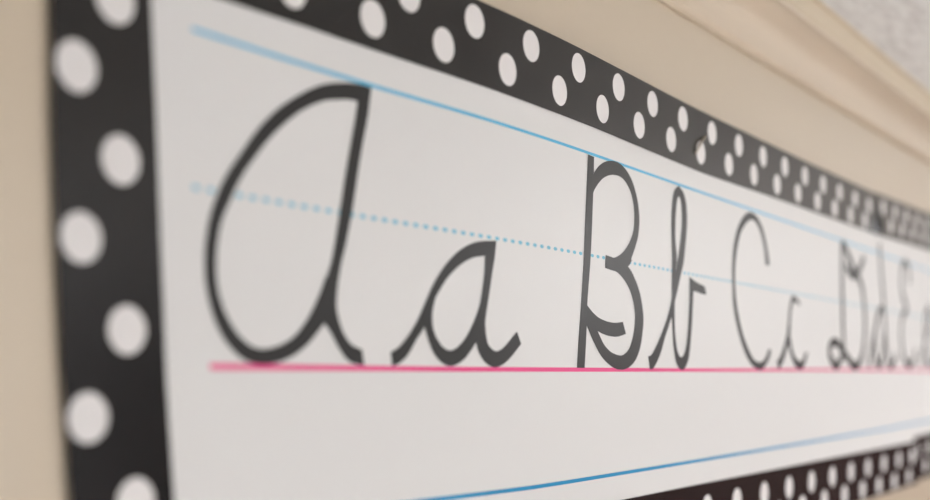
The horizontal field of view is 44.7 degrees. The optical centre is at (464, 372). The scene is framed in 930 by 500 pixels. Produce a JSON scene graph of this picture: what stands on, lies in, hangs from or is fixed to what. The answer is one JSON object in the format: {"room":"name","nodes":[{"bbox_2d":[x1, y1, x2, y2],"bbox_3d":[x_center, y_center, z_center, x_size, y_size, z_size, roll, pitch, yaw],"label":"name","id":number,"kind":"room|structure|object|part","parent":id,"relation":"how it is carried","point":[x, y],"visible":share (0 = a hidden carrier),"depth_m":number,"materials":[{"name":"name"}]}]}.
{"room":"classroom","nodes":[
{"label":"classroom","id":0,"kind":"room"},
{"bbox_2d":[0,0,929,499],"bbox_3d":[1.125,0.745,2.456,0.134,2.538,7.100,0,1,34],"label":"wall","id":1,"kind":"structure","parent":0,"point":[647,40],"depth_m":0.47,"materials":[{"name":"beige paint"}]},
{"bbox_2d":[50,0,929,499],"bbox_3d":[0.489,-0.038,1.415,0.016,0.448,2.317,0,1,34],"label":"chart","id":2,"kind":"object","parent":1,"relation":"attached to","point":[385,277],"depth_m":0.68,"materials":[{"name":"white paper"}]},
{"bbox_3d":[-0.148,-0.035,0.489,0.001,0.415,0.068,0,1,35],"label":"border strip","id":3,"kind":"part","parent":2,"relation":"part of","materials":[{"name":"black paper"}]},
{"bbox_3d":[0.206,-0.208,0.998,0.009,0.069,1.223,0,1,34],"label":"border strip","id":4,"kind":"part","parent":2,"relation":"part of","materials":[{"name":"black paper"}]},
{"bbox_2d":[695,136,705,153],"bbox_3d":[0.209,-0.201,0.997,0.004,0.019,0.024,0,1,34],"label":"staple","id":5,"kind":"object","parent":2,"relation":"attached to","point":[704,137],"visible":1,"depth_m":0.99,"materials":[{"name":"metal"}]},
{"bbox_3d":[0.270,0.130,1.095,0.010,0.098,1.455,0,1,34],"label":"border strip","id":6,"kind":"part","parent":2,"relation":"part of","materials":[{"name":"black paper"}]},
{"bbox_3d":[0.839,-0.226,1.937,0.001,0.066,1.055,0,1,34],"label":"border strip","id":7,"kind":"part","parent":2,"relation":"part of","materials":[{"name":"black paper"}]},
{"bbox_3d":[0.901,0.131,2.029,0.001,0.084,0.833,0,1,34],"label":"border strip","id":8,"kind":"part","parent":2,"relation":"part of","materials":[{"name":"black paper"}]},
{"bbox_2d":[657,0,929,164],"bbox_3d":[1.448,-0.379,2.809,0.030,0.056,6.115,0,1,34],"label":"trim","id":9,"kind":"structure","parent":1,"relation":"attached to","point":[774,33],"depth_m":1.25,"materials":[{"name":"beige wood"}]},
{"bbox_2d":[786,0,929,111],"bbox_3d":[1.449,-0.419,2.807,0.034,0.026,6.115,0,1,34],"label":"trim","id":10,"kind":"structure","parent":1,"relation":"attached to","point":[818,12],"depth_m":1.35,"materials":[{"name":"beige wood"}]},
{"bbox_2d":[821,0,929,91],"bbox_3d":[3.306,-0.474,0.945,5.200,0.100,7.100,0,1,34],"label":"ceiling","id":11,"kind":"structure","parent":0,"point":[900,29],"depth_m":1.31,"materials":[{"name":"paint"}]}
]}

